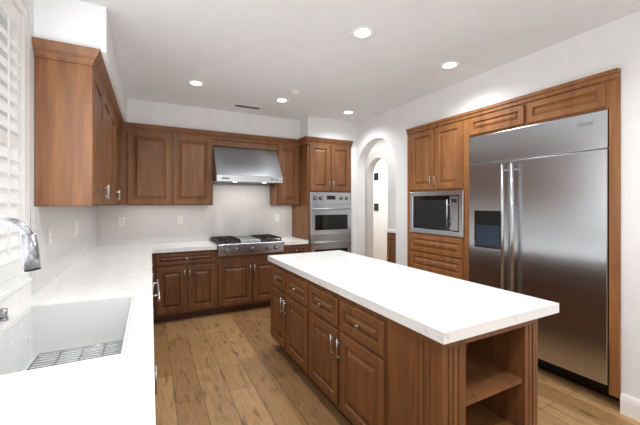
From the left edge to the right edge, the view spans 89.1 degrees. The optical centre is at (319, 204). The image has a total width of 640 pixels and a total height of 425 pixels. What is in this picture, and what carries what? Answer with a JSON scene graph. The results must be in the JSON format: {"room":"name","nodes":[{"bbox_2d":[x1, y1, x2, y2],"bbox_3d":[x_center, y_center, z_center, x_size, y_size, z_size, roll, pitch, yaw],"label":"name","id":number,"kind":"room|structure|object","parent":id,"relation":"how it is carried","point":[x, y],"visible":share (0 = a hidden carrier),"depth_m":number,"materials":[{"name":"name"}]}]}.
{"room":"kitchen","nodes":[
{"label":"kitchen","id":0,"kind":"room"},
{"bbox_2d":[0,0,34,277],"bbox_3d":[-1.336,0.075,1.040,0.150,2.750,7.180,0,0,-28],"label":"wall","id":1,"kind":"structure","parent":0,"point":[29,5],"depth_m":1.92,"materials":[{"name":"paint"}]},
{"bbox_2d":[0,0,31,300],"bbox_3d":[-1.226,-0.340,0.895,0.112,1.577,2.216,0,0,-28],"label":"window shutters","id":2,"kind":"object","parent":1,"relation":"attached to","point":[14,193],"visible":0.94,"depth_m":1.76,"materials":[{"name":"white wood"}]},
{"bbox_2d":[34,0,356,141],"bbox_3d":[-0.727,-1.150,3.866,3.540,0.300,2.430,0,0,-28],"label":"wall","id":3,"kind":"structure","parent":0,"point":[77,22],"depth_m":4.05,"materials":[{"name":"paint"}]},
{"bbox_2d":[33,49,111,205],"bbox_3d":[-1.853,-0.455,2.518,0.294,0.930,1.062,0,0,-28],"label":"upper cabinet","id":4,"kind":"object","parent":3,"relation":"hanging from","point":[92,148],"depth_m":2.06,"materials":[{"name":"brown wood"}]},
{"bbox_2d":[112,109,115,204],"bbox_3d":[-2.219,-0.455,3.219,0.294,0.930,0.520,0,0,-28],"label":"upper cabinet","id":5,"kind":"object","parent":3,"relation":"hanging from","point":[113,110],"depth_m":3.34,"materials":[{"name":"brown wood"}]},
{"bbox_2d":[116,121,119,204],"bbox_3d":[-2.444,-0.455,3.652,0.294,0.930,0.456,0,0,-28],"label":"upper cabinet","id":6,"kind":"object","parent":3,"relation":"hanging from","point":[117,122],"depth_m":3.70,"materials":[{"name":"brown wood"}]},
{"bbox_2d":[120,129,171,204],"bbox_3d":[-2.266,-0.455,4.231,0.596,0.930,0.358,0,0,-28],"label":"upper cabinet","id":7,"kind":"object","parent":3,"relation":"hanging from","point":[145,154],"depth_m":4.07,"materials":[{"name":"brown wood"}]},
{"bbox_2d":[172,133,215,204],"bbox_3d":[-1.773,-0.455,4.487,0.516,0.930,0.358,0,0,-28],"label":"upper cabinet","id":8,"kind":"object","parent":3,"relation":"hanging from","point":[192,153],"depth_m":4.33,"materials":[{"name":"brown wood"}]},
{"bbox_2d":[268,141,299,204],"bbox_3d":[-0.555,-0.455,5.121,0.382,0.930,0.358,0,0,-28],"label":"upper cabinet","id":9,"kind":"object","parent":3,"relation":"hanging from","point":[287,192],"depth_m":4.97,"materials":[{"name":"brown wood"}]},
{"bbox_2d":[209,183,269,240],"bbox_3d":[-1.256,0.075,5.045,3.690,2.750,0.150,0,0,-28],"label":"wall","id":10,"kind":"structure","parent":0,"point":[235,184],"depth_m":4.97,"materials":[{"name":"paint"}]},
{"bbox_2d":[213,146,282,184],"bbox_3d":[-1.072,-0.558,4.702,0.916,0.503,0.624,0,0,-28],"label":"range hood","id":11,"kind":"object","parent":10,"relation":"attached to","point":[233,165],"visible":0.96,"depth_m":4.53,"materials":[{"name":"silver metal"}]},
{"bbox_2d":[351,142,355,253],"bbox_3d":[0.389,0.226,5.465,0.083,2.448,0.625,0,0,-28],"label":"wall","id":12,"kind":"structure","parent":0,"point":[353,198],"depth_m":5.19,"materials":[{"name":"paint"}]},
{"bbox_2d":[78,0,639,122],"bbox_3d":[0.571,-1.340,3.961,6.230,0.080,10.600,0,0,-28],"label":"ceiling","id":13,"kind":"structure","parent":0,"point":[264,54],"depth_m":2.66,"materials":[{"name":"paint"}]},
{"bbox_2d":[186,80,205,86],"bbox_3d":[-1.327,-1.295,3.481,0.196,0.006,0.196,0,0,-28],"label":"recessed light","id":14,"kind":"object","parent":13,"relation":"in","point":[195,83],"visible":1,"depth_m":3.48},
{"bbox_2d":[232,103,262,109],"bbox_3d":[-0.961,-1.294,4.314,0.380,0.008,0.150,0,0,-28],"label":"ceiling vent","id":15,"kind":"object","parent":13,"relation":"in","point":[246,106],"visible":1,"depth_m":4.29,"materials":[{"name":"black metal"}]},
{"bbox_2d":[274,98,289,102],"bbox_3d":[-0.473,-1.295,4.049,0.196,0.006,0.196,0,0,-28],"label":"recessed light","id":16,"kind":"object","parent":13,"relation":"in","point":[281,100],"visible":1,"depth_m":4.05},
{"bbox_2d":[290,90,299,94],"bbox_3d":[-0.284,-1.284,3.730,0.110,0.028,0.110,0,0,-28],"label":"smoke detector","id":17,"kind":"object","parent":13,"relation":"attached to","point":[295,92],"visible":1,"depth_m":3.70,"materials":[{"name":"white plastic"}]},
{"bbox_2d":[341,110,354,114],"bbox_3d":[0.399,-1.295,4.582,0.196,0.006,0.196,0,0,-28],"label":"recessed light","id":18,"kind":"object","parent":13,"relation":"in","point":[348,112],"visible":0.98,"depth_m":4.58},
{"bbox_2d":[350,26,375,39],"bbox_3d":[0.322,-1.295,2.456,0.196,0.006,0.196,0,0,-28],"label":"recessed light","id":19,"kind":"object","parent":13,"relation":"in","point":[362,32],"visible":1,"depth_m":2.45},
{"bbox_2d":[438,61,460,69],"bbox_3d":[1.207,-1.295,3.030,0.196,0.006,0.196,0,0,-28],"label":"recessed light","id":20,"kind":"object","parent":13,"relation":"in","point":[449,65],"visible":0.98,"depth_m":3.03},
{"bbox_2d":[365,139,395,260],"bbox_3d":[0.831,0.075,7.056,0.150,2.750,5.050,0,0,-28],"label":"wall","id":21,"kind":"structure","parent":0,"point":[381,190],"depth_m":6.26,"materials":[{"name":"paint"}]},
{"bbox_2d":[374,173,377,210],"bbox_3d":[1.484,-0.335,8.597,0.024,1.000,0.170,0,0,-28],"label":"picture frames","id":22,"kind":"object","parent":21,"relation":"attached to","point":[375,178],"visible":0.98,"depth_m":8.59,"materials":[{"name":"black metal"}]},
{"bbox_2d":[153,306,639,424],"bbox_3d":[0.571,1.480,3.961,6.230,0.060,10.600,0,0,-28],"label":"floor","id":23,"kind":"structure","parent":0,"point":[241,367],"depth_m":2.59,"materials":[{"name":"brown wood"}]},
{"bbox_2d":[156,249,219,322],"bbox_3d":[-1.791,1.016,4.323,0.704,0.868,0.633,0,0,-28],"label":"base cabinet","id":24,"kind":"object","parent":23,"relation":"on","point":[191,284],"depth_m":4.05,"materials":[{"name":"brown wood"}]},
{"bbox_2d":[0,184,307,424],"bbox_3d":[-0.975,0.296,1.229,0.660,0.568,6.876,0,0,-28],"label":"countertop","id":25,"kind":"structure","parent":24,"relation":"on","point":[101,254],"depth_m":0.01,"materials":[{"name":"stone"}]},
{"bbox_2d":[0,217,41,321],"bbox_3d":[-1.288,0.288,1.378,0.231,0.481,0.386,0,0,-28],"label":"faucet","id":26,"kind":"object","parent":25,"relation":"on","point":[31,260],"visible":1,"depth_m":1.27,"materials":[{"name":"silver metal"}]},
{"bbox_2d":[48,226,51,243],"bbox_3d":[-1.829,0.205,2.204,0.008,0.116,0.072,0,0,-28],"label":"electrical outlet","id":27,"kind":"object","parent":25,"relation":"attached to","point":[49,234],"visible":1,"depth_m":2.18,"materials":[{"name":"white plastic"}]},
{"bbox_2d":[0,295,134,375],"bbox_3d":[-1.103,0.669,1.427,0.469,0.271,0.846,0,0,-28],"label":"sink","id":28,"kind":"object","parent":25,"relation":"in","point":[36,337],"visible":0.44,"depth_m":1.73,"materials":[{"name":"white ceramic"}]},
{"bbox_2d":[119,217,124,225],"bbox_3d":[-2.585,0.225,4.240,0.072,0.116,0.008,0,0,-28],"label":"electrical outlet","id":29,"kind":"object","parent":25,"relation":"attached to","point":[121,221],"visible":1,"depth_m":4.24,"materials":[{"name":"white plastic"}]},
{"bbox_2d":[177,216,182,223],"bbox_3d":[-1.964,0.218,4.564,0.072,0.116,0.008,0,0,-28],"label":"electrical outlet","id":30,"kind":"object","parent":25,"relation":"attached to","point":[179,219],"visible":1,"depth_m":4.56,"materials":[{"name":"white plastic"}]},
{"bbox_2d":[210,234,283,256],"bbox_3d":[-1.042,0.568,4.644,0.912,0.204,0.700,0,0,-28],"label":"cooktop","id":31,"kind":"object","parent":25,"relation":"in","point":[245,245],"visible":1,"depth_m":4.44,"materials":[{"name":"silver metal"}]},
{"bbox_2d":[220,252,283,313],"bbox_3d":[-1.071,1.062,4.698,0.920,0.774,0.633,0,0,-28],"label":"base cabinet","id":32,"kind":"object","parent":23,"relation":"on","point":[245,284],"depth_m":4.39,"materials":[{"name":"brown wood"}]},
{"bbox_2d":[284,244,306,253],"bbox_3d":[-0.492,1.016,4.999,0.384,0.868,0.633,0,0,-28],"label":"base cabinet","id":33,"kind":"object","parent":23,"relation":"on","point":[299,248],"depth_m":4.72,"materials":[{"name":"brown wood"}]},
{"bbox_2d":[292,136,352,252],"bbox_3d":[-0.001,0.226,5.226,0.826,2.448,0.684,0,0,-28],"label":"tall cabinet","id":34,"kind":"object","parent":23,"relation":"on","point":[325,164],"visible":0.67,"depth_m":4.96,"materials":[{"name":"brown wood"}]},
{"bbox_2d":[310,192,351,252],"bbox_3d":[0.186,0.432,4.949,0.710,1.235,0.107,0,0,-28],"label":"wall oven","id":35,"kind":"object","parent":34,"relation":"in","point":[330,221],"visible":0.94,"depth_m":4.95,"materials":[{"name":"silver metal"}]},
{"bbox_2d":[385,229,395,263],"bbox_3d":[1.497,0.927,5.048,0.518,1.045,0.868,0,0,-28],"label":"base cabinet","id":36,"kind":"object","parent":23,"relation":"on","point":[391,245],"visible":0.17,"depth_m":5.18,"materials":[{"name":"brown wood"}]},
{"bbox_2d":[270,262,537,424],"bbox_3d":[0.298,1.016,2.509,0.761,0.869,2.223,0,0,-28],"label":"kitchen island","id":37,"kind":"object","parent":23,"relation":"on","point":[362,340],"depth_m":1.75,"materials":[{"name":"wood"}]},
{"bbox_2d":[268,250,558,345],"bbox_3d":[0.371,0.555,2.558,0.870,0.050,2.284,0,0,-28],"label":"island countertop","id":38,"kind":"structure","parent":37,"relation":"on","point":[451,310],"depth_m":1.89,"materials":[{"name":"white stone"}]},
{"bbox_2d":[406,68,620,402],"bbox_3d":[1.854,0.251,3.329,0.697,2.398,2.103,0,0,-28],"label":"surround","id":39,"kind":"object","parent":23,"relation":"on","point":[437,155],"visible":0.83,"depth_m":3.07,"materials":[{"name":"brown wood"}]},
{"bbox_2d":[410,190,464,236],"bbox_3d":[1.464,0.095,3.800,0.432,0.494,0.784,0,0,-28],"label":"microwave","id":40,"kind":"object","parent":39,"relation":"in","point":[438,212],"visible":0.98,"depth_m":3.66,"materials":[{"name":"silver metal"}]},
{"bbox_2d":[469,109,618,399],"bbox_3d":[2.031,0.385,2.945,0.698,2.130,1.134,0,0,-28],"label":"refrigerator","id":41,"kind":"object","parent":23,"relation":"on","point":[539,210],"visible":0.62,"depth_m":2.62,"materials":[{"name":"silver metal"}]},
{"bbox_2d":[356,11,639,399],"bbox_3d":[2.203,0.075,2.883,0.750,2.750,6.880,0,0,-28],"label":"wall","id":42,"kind":"structure","parent":0,"point":[610,46],"depth_m":2.55,"materials":[{"name":"paint"}]},
{"bbox_2d":[620,393,639,421],"bbox_3d":[2.769,1.380,0.962,0.016,0.140,2.930,0,0,-28],"label":"baseboard","id":43,"kind":"structure","parent":42,"relation":"attached to","point":[630,406],"depth_m":2.20,"materials":[{"name":"white wood"}]}
]}

